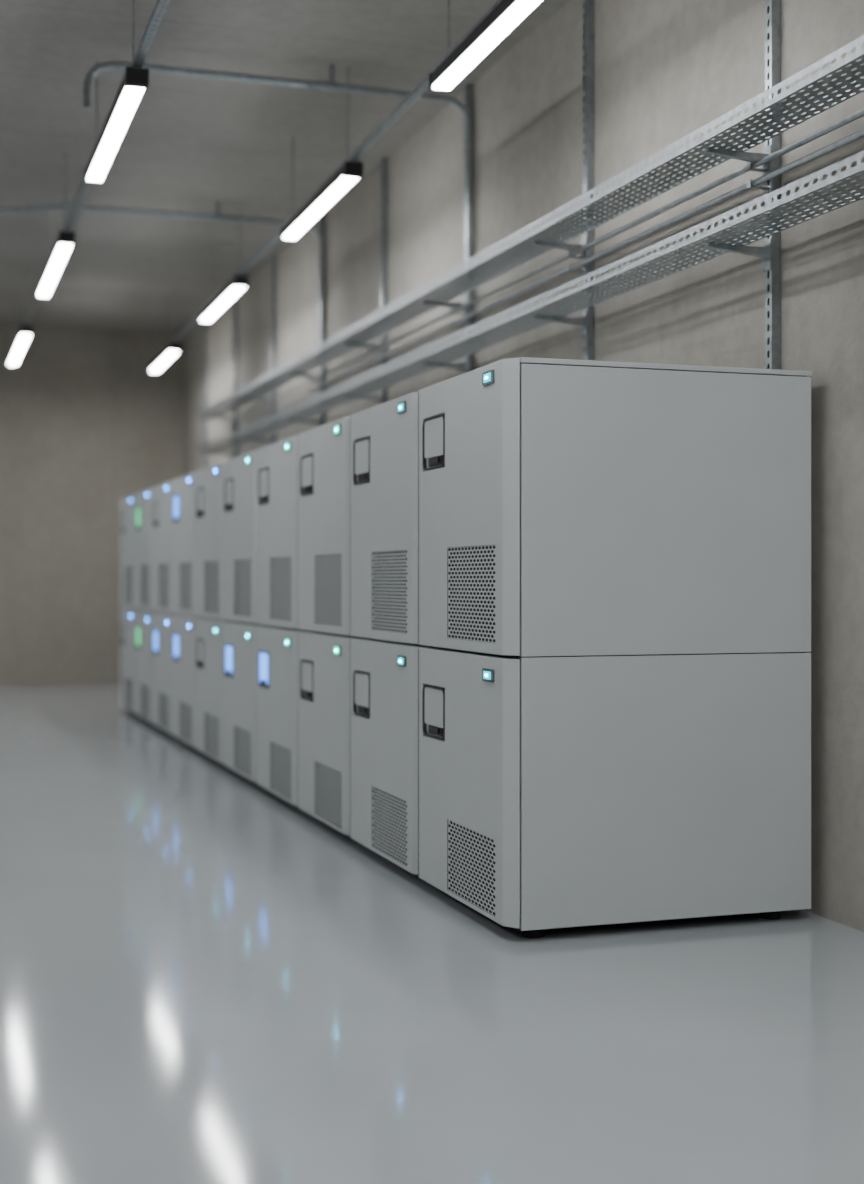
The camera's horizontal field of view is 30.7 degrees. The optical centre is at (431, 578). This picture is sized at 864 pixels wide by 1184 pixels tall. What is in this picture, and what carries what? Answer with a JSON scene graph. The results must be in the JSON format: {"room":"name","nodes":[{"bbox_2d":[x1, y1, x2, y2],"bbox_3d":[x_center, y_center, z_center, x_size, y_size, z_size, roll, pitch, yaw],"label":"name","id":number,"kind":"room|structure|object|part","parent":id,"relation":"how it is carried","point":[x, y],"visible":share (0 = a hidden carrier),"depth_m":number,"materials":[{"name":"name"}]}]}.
{"room":"server room","nodes":[
{"label":"server room","id":0,"kind":"room"},
{"bbox_2d":[0,325,184,685],"bbox_3d":[-6.949,-0.860,17.919,8.250,4.240,0.200,0,0,-19],"label":"wall","id":1,"kind":"structure","parent":0,"point":[83,429],"depth_m":18.71,"materials":[{"name":"concrete"}]},
{"bbox_2d":[0,0,568,333],"bbox_3d":[-2.917,-3.080,5.929,8.650,0.200,25.500,0,0,-19],"label":"ceiling","id":2,"kind":"structure","parent":0,"point":[189,144],"depth_m":10.36,"materials":[{"name":"concrete"}]},
{"bbox_2d":[8,266,31,365],"bbox_3d":[-4.185,-2.647,15.948,0.107,0.666,2.300,0,0,-18],"label":"linear pendant light","id":3,"kind":"object","parent":2,"relation":"hanging from","point":[25,331],"visible":1,"depth_m":15.57,"materials":[{"name":"black"}]},
{"bbox_2d":[9,334,29,364],"bbox_3d":[-4.187,-2.330,15.955,0.082,0.024,2.225,0,0,-18],"label":"diffuser","id":4,"kind":"object","parent":3,"relation":"attached to","point":[21,340],"depth_m":15.89,"materials":[{"name":"white plastic"}]},
{"bbox_2d":[6,0,169,368],"bbox_3d":[-1.046,-2.421,6.348,0.060,0.030,24.501,0,0,-18],"label":"support rail","id":5,"kind":"object","parent":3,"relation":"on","point":[159,3],"visible":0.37,"depth_m":7.28,"materials":[{"name":"metal"}]},
{"bbox_2d":[36,152,74,297],"bbox_3d":[-2.856,-2.647,11.884,0.107,0.666,2.210,0,0,-18],"label":"linear pendant light","id":6,"kind":"object","parent":2,"relation":"hanging from","point":[65,240],"visible":1,"depth_m":11.56,"materials":[{"name":"black"}]},
{"bbox_2d":[38,244,71,296],"bbox_3d":[-2.858,-2.330,11.892,0.082,0.024,2.135,0,0,-18],"label":"diffuser","id":7,"kind":"object","parent":6,"relation":"attached to","point":[58,256],"depth_m":11.78,"materials":[{"name":"white plastic"}]},
{"bbox_2d":[85,0,148,182],"bbox_3d":[-1.677,-2.647,8.277,0.107,0.666,1.920,0,0,-18],"label":"linear pendant light","id":8,"kind":"object","parent":2,"relation":"hanging from","point":[134,82],"visible":1,"depth_m":7.99,"materials":[{"name":"black"}]},
{"bbox_2d":[87,86,144,181],"bbox_3d":[-1.679,-2.330,8.284,0.082,0.024,1.845,0,0,-18],"label":"diffuser","id":9,"kind":"object","parent":8,"relation":"attached to","point":[127,99],"depth_m":8.16,"materials":[{"name":"white plastic"}]},
{"bbox_2d":[0,202,323,425],"bbox_3d":[-4.765,-1.960,11.417,8.206,2.039,0.054,0,0,-19],"label":"conduit","id":10,"kind":"object","parent":2,"relation":"hanging from","point":[213,217],"depth_m":12.43,"materials":[{"name":"grey metal"}]},
{"bbox_2d":[149,288,180,372],"bbox_3d":[-2.855,-2.647,16.791,0.107,0.666,1.750,0,0,-17],"label":"linear pendant light","id":11,"kind":"object","parent":2,"relation":"hanging from","point":[172,349],"visible":1,"depth_m":16.54,"materials":[{"name":"black"}]},
{"bbox_2d":[151,351,177,371],"bbox_3d":[-2.857,-2.330,16.798,0.082,0.024,1.676,0,0,-17],"label":"diffuser","id":12,"kind":"object","parent":11,"relation":"attached to","point":[166,356],"depth_m":16.79,"materials":[{"name":"white plastic"}]},
{"bbox_2d":[199,206,248,322],"bbox_3d":[-1.773,-2.647,13.304,0.107,0.666,1.850,0,0,-17],"label":"linear pendant light","id":13,"kind":"object","parent":2,"relation":"hanging from","point":[238,283],"visible":1,"depth_m":13.06,"materials":[{"name":"black"}]},
{"bbox_2d":[201,286,245,321],"bbox_3d":[-1.775,-2.330,13.311,0.082,0.024,1.776,0,0,-17],"label":"diffuser","id":14,"kind":"object","parent":13,"relation":"attached to","point":[228,293],"depth_m":13.28,"materials":[{"name":"white plastic"}]},
{"bbox_2d":[83,61,471,372],"bbox_3d":[-0.844,-1.960,9.043,2.287,2.039,0.054,0,0,-19],"label":"conduit","id":15,"kind":"object","parent":2,"relation":"hanging from","point":[331,86],"depth_m":9.14,"materials":[{"name":"grey metal"}]},
{"bbox_2d":[281,68,362,240],"bbox_3d":[-0.713,-2.647,9.889,0.107,0.666,1.800,0,0,-17],"label":"linear pendant light","id":16,"kind":"object","parent":2,"relation":"hanging from","point":[349,172],"visible":1,"depth_m":9.62,"materials":[{"name":"black"}]},
{"bbox_2d":[284,176,357,238],"bbox_3d":[-0.715,-2.330,9.896,0.082,0.024,1.726,0,0,-17],"label":"diffuser","id":17,"kind":"object","parent":16,"relation":"attached to","point":[337,185],"depth_m":9.81,"materials":[{"name":"white plastic"}]},
{"bbox_2d":[429,0,542,92],"bbox_3d":[0.328,-2.647,6.535,0.107,0.666,1.981,0,0,-17],"label":"linear pendant light","id":18,"kind":"object","parent":2,"relation":"hanging from","point":[507,14],"visible":1,"depth_m":6.86,"materials":[{"name":"black"}]},
{"bbox_3d":[3.468,-2.647,-3.582,0.106,0.666,2.101,0,0,-17],"label":"linear pendant light","id":19,"kind":"object","parent":2,"relation":"hanging from","visible":0},
{"bbox_2d":[143,0,501,373],"bbox_3d":[0.251,-2.421,6.784,0.059,0.030,24.507,0,0,-17],"label":"support rail","id":20,"kind":"object","parent":19,"relation":"on","point":[422,87],"visible":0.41,"depth_m":8.71,"materials":[{"name":"metal"}]},
{"bbox_2d":[0,684,863,1183],"bbox_3d":[-2.917,1.360,5.929,8.650,0.200,25.500,0,0,-19],"label":"floor","id":21,"kind":"structure","parent":0,"point":[205,979],"depth_m":4.62,"materials":[{"name":"grey concrete"}]},
{"bbox_2d":[120,607,139,712],"bbox_3d":[-2.278,0.766,14.848,1.212,0.987,1.021,0,0,-19],"label":"base cabinet","id":22,"kind":"object","parent":21,"relation":"on","point":[127,615],"visible":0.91,"depth_m":14.66,"materials":[{"name":"metal"}]},
{"bbox_3d":[-2.930,0.505,14.945,0.010,0.146,0.238,0,0,-19],"label":"handle plate","id":23,"kind":"part","parent":22,"relation":"part of","materials":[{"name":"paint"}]},
{"bbox_3d":[-2.932,0.524,14.944,0.013,0.204,0.266,0,0,-19],"label":"handle frame","id":24,"kind":"part","parent":22,"relation":"part of","materials":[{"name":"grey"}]},
{"bbox_2d":[126,678,132,709],"bbox_3d":[-2.798,1.057,14.542,0.001,0.270,0.515,0,0,-19],"label":"vent grille","id":25,"kind":"object","parent":22,"relation":"attached to","point":[127,678],"depth_m":14.53,"materials":[{"name":"grey metal"}]},
{"bbox_2d":[135,609,157,722],"bbox_3d":[-1.951,0.766,13.876,1.212,0.987,1.021,0,0,-19],"label":"base cabinet","id":26,"kind":"object","parent":21,"relation":"on","point":[143,618],"visible":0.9,"depth_m":13.66,"materials":[{"name":"metal"}]},
{"bbox_3d":[-2.605,0.524,13.972,0.013,0.204,0.266,0,0,-19],"label":"handle frame","id":27,"kind":"part","parent":26,"relation":"part of","materials":[{"name":"grey"}]},
{"bbox_3d":[-2.603,0.517,13.973,0.010,0.170,0.238,0,0,-19],"label":"handle plate","id":28,"kind":"part","parent":26,"relation":"part of","materials":[{"name":"green plastic"}]},
{"bbox_2d":[141,684,149,717],"bbox_3d":[-2.471,1.057,13.570,0.001,0.270,0.515,0,0,-19],"label":"vent grille","id":29,"kind":"object","parent":26,"relation":"attached to","point":[141,684],"depth_m":13.57,"materials":[{"name":"grey metal"}]},
{"bbox_2d":[152,612,177,733],"bbox_3d":[-1.624,0.766,12.904,1.212,0.987,1.021,0,0,-19],"label":"base cabinet","id":30,"kind":"object","parent":21,"relation":"on","point":[161,621],"visible":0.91,"depth_m":12.71,"materials":[{"name":"metal"}]},
{"bbox_3d":[-2.278,0.524,13.000,0.013,0.204,0.266,0,0,-19],"label":"handle frame","id":31,"kind":"part","parent":30,"relation":"part of","materials":[{"name":"grey"}]},
{"bbox_3d":[-2.276,0.517,13.001,0.010,0.170,0.238,0,0,-19],"label":"handle plate","id":32,"kind":"part","parent":30,"relation":"part of","materials":[{"name":"blue plastic"}]},
{"bbox_2d":[159,692,168,729],"bbox_3d":[-2.144,1.057,12.598,0.001,0.270,0.515,0,0,-19],"label":"vent grille","id":33,"kind":"object","parent":30,"relation":"attached to","point":[159,692],"depth_m":12.63,"materials":[{"name":"grey metal"}]},
{"bbox_2d":[172,614,200,746],"bbox_3d":[-1.297,0.766,11.932,1.212,0.987,1.021,0,0,-19],"label":"base cabinet","id":34,"kind":"object","parent":21,"relation":"on","point":[183,626],"visible":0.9,"depth_m":11.71,"materials":[{"name":"metal"}]},
{"bbox_3d":[-1.951,0.524,12.028,0.013,0.204,0.266,0,0,-19],"label":"handle frame","id":35,"kind":"part","parent":34,"relation":"part of","materials":[{"name":"grey"}]},
{"bbox_3d":[-1.949,0.517,12.029,0.010,0.170,0.238,0,0,-19],"label":"handle plate","id":36,"kind":"part","parent":34,"relation":"part of","materials":[{"name":"blue plastic"}]},
{"bbox_2d":[180,701,191,742],"bbox_3d":[-1.817,1.057,11.626,0.001,0.270,0.515,0,0,-19],"label":"vent grille","id":37,"kind":"object","parent":34,"relation":"attached to","point":[181,706],"depth_m":11.65,"materials":[{"name":"grey metal"}]},
{"bbox_2d":[196,617,228,762],"bbox_3d":[-0.970,0.766,10.960,1.212,0.987,1.021,0,0,-19],"label":"base cabinet","id":38,"kind":"object","parent":21,"relation":"on","point":[209,631],"visible":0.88,"depth_m":10.72,"materials":[{"name":"metal"}]},
{"bbox_3d":[-1.622,0.505,11.057,0.010,0.146,0.238,0,0,-19],"label":"handle plate","id":39,"kind":"part","parent":38,"relation":"part of","materials":[{"name":"paint"}]},
{"bbox_3d":[-1.625,0.524,11.056,0.013,0.204,0.266,0,0,-19],"label":"handle frame","id":40,"kind":"part","parent":38,"relation":"part of","materials":[{"name":"grey"}]},
{"bbox_2d":[205,712,218,758],"bbox_3d":[-1.491,1.057,10.654,0.001,0.270,0.515,0,0,-19],"label":"vent grille","id":41,"kind":"object","parent":38,"relation":"attached to","point":[207,714],"depth_m":10.63,"materials":[{"name":"grey metal"}]},
{"bbox_2d":[223,621,263,781],"bbox_3d":[-0.643,0.766,9.988,1.212,0.987,1.021,0,0,-19],"label":"base cabinet","id":42,"kind":"object","parent":21,"relation":"on","point":[239,638],"visible":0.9,"depth_m":9.77,"materials":[{"name":"metal"}]},
{"bbox_3d":[-1.295,0.517,10.085,0.010,0.170,0.238,0,0,-19],"label":"handle plate","id":43,"kind":"part","parent":42,"relation":"part of","materials":[{"name":"blue plastic"}]},
{"bbox_3d":[-1.298,0.524,10.084,0.013,0.204,0.266,0,0,-19],"label":"handle frame","id":44,"kind":"part","parent":42,"relation":"part of","materials":[{"name":"grey"}]},
{"bbox_2d":[235,726,250,776],"bbox_3d":[-1.164,1.057,9.682,0.001,0.270,0.515,0,0,-19],"label":"vent grille","id":45,"kind":"object","parent":42,"relation":"attached to","point":[237,732],"depth_m":9.67,"materials":[{"name":"grey metal"}]},
{"bbox_2d":[257,625,305,805],"bbox_3d":[-0.317,0.766,9.016,1.212,0.987,1.021,0,0,-19],"label":"base cabinet","id":46,"kind":"object","parent":21,"relation":"on","point":[277,647],"visible":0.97,"depth_m":8.77,"materials":[{"name":"metal"}]},
{"bbox_3d":[-0.971,0.524,9.112,0.013,0.204,0.266,0,0,-19],"label":"handle frame","id":47,"kind":"part","parent":46,"relation":"part of","materials":[{"name":"grey"}]},
{"bbox_3d":[-0.968,0.517,9.113,0.010,0.170,0.238,0,0,-19],"label":"handle plate","id":48,"kind":"part","parent":46,"relation":"part of","materials":[{"name":"blue plastic"}]},
{"bbox_2d":[271,741,290,799],"bbox_3d":[-0.837,1.057,8.710,0.001,0.270,0.515,0,0,-19],"label":"vent grille","id":49,"kind":"object","parent":46,"relation":"attached to","point":[271,741],"depth_m":8.70,"materials":[{"name":"grey metal"}]},
{"bbox_2d":[298,631,358,835],"bbox_3d":[0.010,0.766,8.044,1.212,0.987,1.021,0,0,-19],"label":"base cabinet","id":50,"kind":"object","parent":21,"relation":"on","point":[323,658],"visible":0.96,"depth_m":7.81,"materials":[{"name":"metal"}]},
{"bbox_3d":[-0.644,0.524,8.140,0.013,0.204,0.266,0,0,-19],"label":"handle frame","id":51,"kind":"part","parent":50,"relation":"part of","materials":[{"name":"grey plastic"}]},
{"bbox_3d":[-0.641,0.505,8.141,0.010,0.146,0.238,0,0,-19],"label":"handle plate","id":52,"kind":"part","parent":50,"relation":"part of","materials":[{"name":"paint"}]},
{"bbox_2d":[315,761,341,828],"bbox_3d":[-0.510,1.057,7.737,0.001,0.270,0.515,0,0,-19],"label":"vent grille","id":53,"kind":"object","parent":50,"relation":"attached to","point":[315,761],"depth_m":7.73,"materials":[{"name":"grey metal"}]},
{"bbox_2d":[350,637,427,874],"bbox_3d":[0.337,0.766,7.072,1.212,0.987,1.021,0,0,-19],"label":"base cabinet","id":54,"kind":"object","parent":21,"relation":"on","point":[383,674],"visible":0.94,"depth_m":6.83,"materials":[{"name":"metal"}]},
{"bbox_3d":[-0.317,0.524,7.168,0.013,0.204,0.266,0,0,-19],"label":"handle frame","id":55,"kind":"part","parent":54,"relation":"part of","materials":[{"name":"grey plastic"}]},
{"bbox_3d":[-0.315,0.505,7.169,0.010,0.146,0.238,0,0,-19],"label":"handle plate","id":56,"kind":"part","parent":54,"relation":"part of","materials":[{"name":"paint"}]},
{"bbox_2d":[372,786,406,865],"bbox_3d":[-0.183,1.057,6.766,0.001,0.270,0.515,0,0,-19],"label":"vent grille","id":57,"kind":"object","parent":54,"relation":"attached to","point":[373,800],"depth_m":6.76,"materials":[{"name":"grey metal"}]},
{"bbox_2d":[418,646,810,937],"bbox_3d":[0.664,0.766,6.100,1.212,0.987,1.021,0,0,-19],"label":"base cabinet","id":58,"kind":"object","parent":21,"relation":"on","point":[554,792],"visible":1,"depth_m":5.64,"materials":[{"name":"metal"}]},
{"bbox_3d":[0.012,0.505,6.197,0.010,0.146,0.238,0,0,-19],"label":"handle plate","id":59,"kind":"part","parent":58,"relation":"part of","materials":[{"name":"paint"}]},
{"bbox_3d":[0.010,0.524,6.196,0.013,0.204,0.266,0,0,-19],"label":"handle frame","id":60,"kind":"part","parent":58,"relation":"part of","materials":[{"name":"grey plastic"}]},
{"bbox_3d":[0.126,0.744,5.907,0.044,0.932,0.993,0,0,-19],"label":"door","id":61,"kind":"part","parent":58,"relation":"part of","materials":[{"name":"paint"}]},
{"bbox_2d":[448,820,494,915],"bbox_3d":[0.144,1.057,5.793,0.001,0.270,0.515,0,0,-19],"label":"vent grille","id":62,"kind":"object","parent":58,"relation":"attached to","point":[449,828],"depth_m":5.79,"materials":[{"name":"grey metal"}]},
{"bbox_2d":[185,0,863,931],"bbox_3d":[1.087,-0.860,7.276,0.200,4.240,25.500,0,0,-19],"label":"wall","id":63,"kind":"structure","parent":0,"point":[664,70],"depth_m":7.31,"materials":[{"name":"concrete"}]},
{"bbox_2d":[120,494,134,608],"bbox_3d":[-2.276,-0.247,14.849,1.216,1.041,1.021,0,0,-19],"label":"upper cabinet","id":64,"kind":"object","parent":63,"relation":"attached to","point":[127,505],"visible":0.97,"depth_m":14.66,"materials":[{"name":"metal"}]},
{"bbox_3d":[-2.930,-0.556,14.945,0.010,0.148,0.238,0,0,-19],"label":"handle plate","id":65,"kind":"part","parent":64,"relation":"part of","materials":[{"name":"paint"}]},
{"bbox_3d":[-2.932,-0.537,14.944,0.013,0.206,0.266,0,0,-19],"label":"handle frame","id":66,"kind":"part","parent":64,"relation":"part of","materials":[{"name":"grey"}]},
{"bbox_2d":[126,566,132,603],"bbox_3d":[-2.798,0.053,14.542,0.001,0.346,0.515,0,0,-19],"label":"vent grille","id":67,"kind":"object","parent":64,"relation":"attached to","point":[126,566],"depth_m":14.53,"materials":[{"name":"grey metal"}]},
{"bbox_2d":[135,488,151,610],"bbox_3d":[-1.949,-0.247,13.877,1.216,1.041,1.021,0,0,-19],"label":"upper cabinet","id":68,"kind":"object","parent":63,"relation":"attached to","point":[143,500],"visible":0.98,"depth_m":13.68,"materials":[{"name":"metal"}]},
{"bbox_3d":[-2.605,-0.537,13.972,0.013,0.206,0.266,0,0,-19],"label":"handle frame","id":69,"kind":"part","parent":68,"relation":"part of","materials":[{"name":"grey"}]},
{"bbox_3d":[-2.603,-0.544,13.973,0.010,0.172,0.238,0,0,-19],"label":"handle plate","id":70,"kind":"part","parent":68,"relation":"part of","materials":[{"name":"green plastic"}]},
{"bbox_2d":[141,565,149,605],"bbox_3d":[-2.471,0.053,13.570,0.001,0.346,0.515,0,0,-19],"label":"vent grille","id":71,"kind":"object","parent":68,"relation":"attached to","point":[141,565],"depth_m":13.57,"materials":[{"name":"grey metal"}]},
{"bbox_2d":[152,481,173,613],"bbox_3d":[-1.622,-0.247,12.905,1.216,1.041,1.021,0,0,-19],"label":"upper cabinet","id":72,"kind":"object","parent":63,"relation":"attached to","point":[161,494],"visible":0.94,"depth_m":12.71,"materials":[{"name":"metal"}]},
{"bbox_3d":[-2.278,-0.537,13.000,0.013,0.206,0.266,0,0,-19],"label":"handle frame","id":73,"kind":"part","parent":72,"relation":"part of","materials":[{"name":"grey metal"}]},
{"bbox_3d":[-2.276,-0.556,13.001,0.010,0.148,0.238,0,0,-19],"label":"handle plate","id":74,"kind":"part","parent":72,"relation":"part of","materials":[{"name":"paint"}]},
{"bbox_2d":[159,564,168,607],"bbox_3d":[-2.144,0.053,12.598,0.001,0.346,0.515,0,0,-19],"label":"vent grille","id":75,"kind":"object","parent":72,"relation":"attached to","point":[159,564],"depth_m":12.63,"materials":[{"name":"grey metal"}]},
{"bbox_2d":[172,472,197,616],"bbox_3d":[-1.295,-0.247,11.933,1.216,1.041,1.021,0,0,-19],"label":"upper cabinet","id":76,"kind":"object","parent":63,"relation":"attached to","point":[183,488],"visible":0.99,"depth_m":11.71,"materials":[{"name":"metal"}]},
{"bbox_3d":[-1.951,-0.537,12.028,0.013,0.206,0.266,0,0,-19],"label":"handle frame","id":77,"kind":"part","parent":76,"relation":"part of","materials":[{"name":"grey"}]},
{"bbox_3d":[-1.949,-0.544,12.029,0.010,0.172,0.238,0,0,-19],"label":"handle plate","id":78,"kind":"part","parent":76,"relation":"part of","materials":[{"name":"blue plastic"}]},
{"bbox_2d":[180,562,191,609],"bbox_3d":[-1.817,0.053,11.626,0.001,0.346,0.515,0,0,-19],"label":"vent grille","id":79,"kind":"object","parent":76,"relation":"attached to","point":[191,562],"depth_m":11.61,"materials":[{"name":"grey metal"}]},
{"bbox_2d":[202,322,206,468],"bbox_3d":[-2.571,-1.733,17.767,0.040,2.486,0.050,0,0,-19],"label":"channel","id":80,"kind":"object","parent":63,"relation":"attached to","point":[204,324],"visible":0.64,"depth_m":17.75,"materials":[{"name":"metal"}]},
{"bbox_2d":[196,462,228,620],"bbox_3d":[-0.968,-0.247,10.961,1.216,1.041,1.021,0,0,-19],"label":"upper cabinet","id":81,"kind":"object","parent":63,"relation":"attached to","point":[209,480],"visible":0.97,"depth_m":10.76,"materials":[{"name":"metal"}]},
{"bbox_3d":[-1.622,-0.556,11.057,0.010,0.148,0.238,0,0,-19],"label":"handle plate","id":82,"kind":"part","parent":81,"relation":"part of","materials":[{"name":"paint"}]},
{"bbox_3d":[-1.625,-0.537,11.056,0.013,0.206,0.266,0,0,-19],"label":"handle frame","id":83,"kind":"part","parent":81,"relation":"part of","materials":[{"name":"grey metal"}]},
{"bbox_2d":[205,561,218,612],"bbox_3d":[-1.491,0.053,10.654,0.001,0.346,0.515,0,0,-19],"label":"vent grille","id":84,"kind":"object","parent":81,"relation":"attached to","point":[207,564],"depth_m":10.67,"materials":[{"name":"grey metal"}]},
{"bbox_2d":[207,295,237,457],"bbox_3d":[-2.140,-1.733,16.066,0.309,2.486,0.060,0,0,-19],"label":"channel","id":85,"kind":"object","parent":63,"relation":"attached to","point":[234,453],"visible":0.47,"depth_m":16.08,"materials":[{"name":"metal"}]},
{"bbox_2d":[223,450,260,624],"bbox_3d":[-0.642,-0.247,9.989,1.216,1.041,1.021,0,0,-19],"label":"upper cabinet","id":86,"kind":"object","parent":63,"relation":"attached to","point":[239,472],"visible":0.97,"depth_m":9.77,"materials":[{"name":"metal"}]},
{"bbox_3d":[-1.295,-0.556,10.085,0.010,0.148,0.238,0,0,-19],"label":"handle plate","id":87,"kind":"part","parent":86,"relation":"part of","materials":[{"name":"paint"}]},
{"bbox_3d":[-1.298,-0.537,10.084,0.013,0.206,0.266,0,0,-19],"label":"handle frame","id":88,"kind":"part","parent":86,"relation":"part of","materials":[{"name":"grey metal"}]},
{"bbox_2d":[235,559,250,616],"bbox_3d":[-1.164,0.053,9.682,0.001,0.346,0.515,0,0,-19],"label":"vent grille","id":89,"kind":"object","parent":86,"relation":"attached to","point":[237,573],"depth_m":9.67,"materials":[{"name":"grey metal"}]},
{"bbox_2d":[242,254,275,443],"bbox_3d":[-1.582,-1.733,14.407,0.309,2.486,0.060,0,0,-19],"label":"channel","id":90,"kind":"object","parent":63,"relation":"attached to","point":[272,439],"visible":0.59,"depth_m":14.42,"materials":[{"name":"metal"}]},
{"bbox_2d":[257,435,299,629],"bbox_3d":[-0.315,-0.247,9.017,1.216,1.041,1.021,0,0,-19],"label":"upper cabinet","id":91,"kind":"object","parent":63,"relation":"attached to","point":[277,463],"visible":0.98,"depth_m":8.77,"materials":[{"name":"metal"}]},
{"bbox_3d":[-0.971,-0.537,9.112,0.013,0.206,0.266,0,0,-19],"label":"handle frame","id":92,"kind":"part","parent":91,"relation":"part of","materials":[{"name":"grey"}]},
{"bbox_3d":[-0.968,-0.556,9.113,0.010,0.148,0.238,0,0,-19],"label":"handle plate","id":93,"kind":"part","parent":91,"relation":"part of","materials":[{"name":"paint"}]},
{"bbox_2d":[271,557,290,620],"bbox_3d":[-0.837,0.053,8.710,0.001,0.346,0.515,0,0,-19],"label":"vent grille","id":94,"kind":"object","parent":91,"relation":"attached to","point":[278,557],"depth_m":8.70,"materials":[{"name":"grey metal"}]},
{"bbox_2d":[287,212,324,426],"bbox_3d":[-1.025,-1.733,12.748,0.309,2.486,0.060,0,0,-19],"label":"channel","id":95,"kind":"object","parent":63,"relation":"attached to","point":[322,216],"visible":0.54,"depth_m":12.77,"materials":[{"name":"metal"}]},
{"bbox_2d":[298,416,354,636],"bbox_3d":[0.012,-0.247,8.045,1.216,1.041,1.021,0,0,-19],"label":"upper cabinet","id":96,"kind":"object","parent":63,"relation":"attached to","point":[324,450],"visible":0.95,"depth_m":7.81,"materials":[{"name":"metal"}]},
{"bbox_3d":[-0.644,-0.537,8.140,0.013,0.206,0.266,0,0,-19],"label":"handle frame","id":97,"kind":"part","parent":96,"relation":"part of","materials":[{"name":"grey metal"}]},
{"bbox_3d":[-0.641,-0.556,8.141,0.010,0.148,0.238,0,0,-19],"label":"handle plate","id":98,"kind":"part","parent":96,"relation":"part of","materials":[{"name":"paint"}]},
{"bbox_2d":[315,554,341,625],"bbox_3d":[-0.510,0.053,7.737,0.001,0.346,0.515,0,0,-19],"label":"vent grille","id":99,"kind":"object","parent":96,"relation":"attached to","point":[330,554],"depth_m":7.75,"materials":[{"name":"grey metal"}]},
{"bbox_2d":[344,157,387,403],"bbox_3d":[-0.467,-1.733,11.090,0.309,2.486,0.060,0,0,-19],"label":"channel","id":100,"kind":"object","parent":63,"relation":"attached to","point":[383,394],"visible":0.6,"depth_m":11.11,"materials":[{"name":"metal"}]},
{"bbox_2d":[350,392,425,645],"bbox_3d":[0.339,-0.247,7.073,1.216,1.041,1.021,0,0,-19],"label":"upper cabinet","id":101,"kind":"object","parent":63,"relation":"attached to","point":[384,436],"visible":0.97,"depth_m":6.84,"materials":[{"name":"metal"}]},
{"bbox_3d":[-0.317,-0.537,7.168,0.013,0.206,0.266,0,0,-19],"label":"handle frame","id":102,"kind":"part","parent":101,"relation":"part of","materials":[{"name":"grey"}]},
{"bbox_3d":[-0.315,-0.556,7.169,0.010,0.148,0.238,0,0,-19],"label":"handle plate","id":103,"kind":"part","parent":101,"relation":"part of","materials":[{"name":"paint"}]},
{"bbox_2d":[372,550,406,632],"bbox_3d":[-0.183,0.053,6.766,0.001,0.346,0.515,0,0,-19],"label":"vent grille","id":104,"kind":"object","parent":101,"relation":"attached to","point":[380,555],"depth_m":6.76,"materials":[{"name":"grey metal"}]},
{"bbox_2d":[422,83,472,373],"bbox_3d":[0.091,-1.733,9.431,0.309,2.486,0.060,0,0,-19],"label":"channel","id":105,"kind":"object","parent":63,"relation":"attached to","point":[468,88],"visible":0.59,"depth_m":9.45,"materials":[{"name":"metal"}]},
{"bbox_2d":[533,0,593,360],"bbox_3d":[0.649,-1.733,7.772,0.309,2.486,0.060,0,0,-19],"label":"channel","id":106,"kind":"object","parent":63,"relation":"attached to","point":[586,321],"visible":0.57,"depth_m":7.79,"materials":[{"name":"metal"}]},
{"bbox_2d":[418,357,811,657],"bbox_3d":[0.666,-0.247,6.101,1.216,1.041,1.021,0,0,-19],"label":"upper cabinet","id":107,"kind":"object","parent":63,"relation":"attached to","point":[567,507],"visible":1,"depth_m":5.64,"materials":[{"name":"metal"}]},
{"bbox_3d":[0.012,-0.556,6.197,0.010,0.148,0.238,0,0,-19],"label":"handle plate","id":108,"kind":"part","parent":107,"relation":"part of","materials":[{"name":"paint"}]},
{"bbox_3d":[0.010,-0.537,6.196,0.013,0.206,0.266,0,0,-19],"label":"handle frame","id":109,"kind":"part","parent":107,"relation":"part of","materials":[{"name":"grey"}]},
{"bbox_3d":[0.126,-0.250,5.907,0.044,1.032,0.993,0,0,-19],"label":"door","id":110,"kind":"part","parent":107,"relation":"part of","materials":[{"name":"paint"}]},
{"bbox_2d":[448,545,494,642],"bbox_3d":[0.144,0.053,5.793,0.001,0.346,0.515,0,0,-19],"label":"vent grille","id":111,"kind":"object","parent":107,"relation":"attached to","point":[484,549],"depth_m":5.79,"materials":[{"name":"grey metal"}]},
{"bbox_2d":[705,0,780,369],"bbox_3d":[1.207,-1.733,6.114,0.309,2.486,0.060,0,0,-19],"label":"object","id":112,"kind":"object","parent":63,"relation":"attached to","point":[770,252],"visible":0.64,"depth_m":6.13,"materials":[{"name":"metal"}]},
{"bbox_2d":[195,35,863,419],"bbox_3d":[1.113,-1.690,6.071,0.220,0.060,21.800,0,0,-19],"label":"cable tray","id":113,"kind":"object","parent":112,"relation":"on","point":[517,260],"visible":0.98,"depth_m":6.90,"materials":[{"name":"metal"}]},
{"bbox_2d":[195,151,863,454],"bbox_3d":[1.113,-1.325,6.071,0.220,0.060,21.800,0,0,-19],"label":"cable tray","id":114,"kind":"object","parent":112,"relation":"on","point":[372,383],"visible":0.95,"depth_m":6.89,"materials":[{"name":"metal"}]},
{"bbox_2d":[219,129,863,432],"bbox_3d":[1.255,-1.540,6.119,0.024,0.024,21.800,0,0,-19],"label":"conduit","id":115,"kind":"object","parent":112,"relation":"attached to","point":[858,134],"visible":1,"depth_m":7.26,"materials":[{"name":"metal"}]},
{"bbox_2d":[219,108,863,425],"bbox_3d":[1.255,-1.610,6.119,0.024,0.024,21.800,0,0,-19],"label":"conduit","id":116,"kind":"object","parent":112,"relation":"attached to","point":[860,113],"visible":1,"depth_m":7.26,"materials":[{"name":"metal"}]}
]}

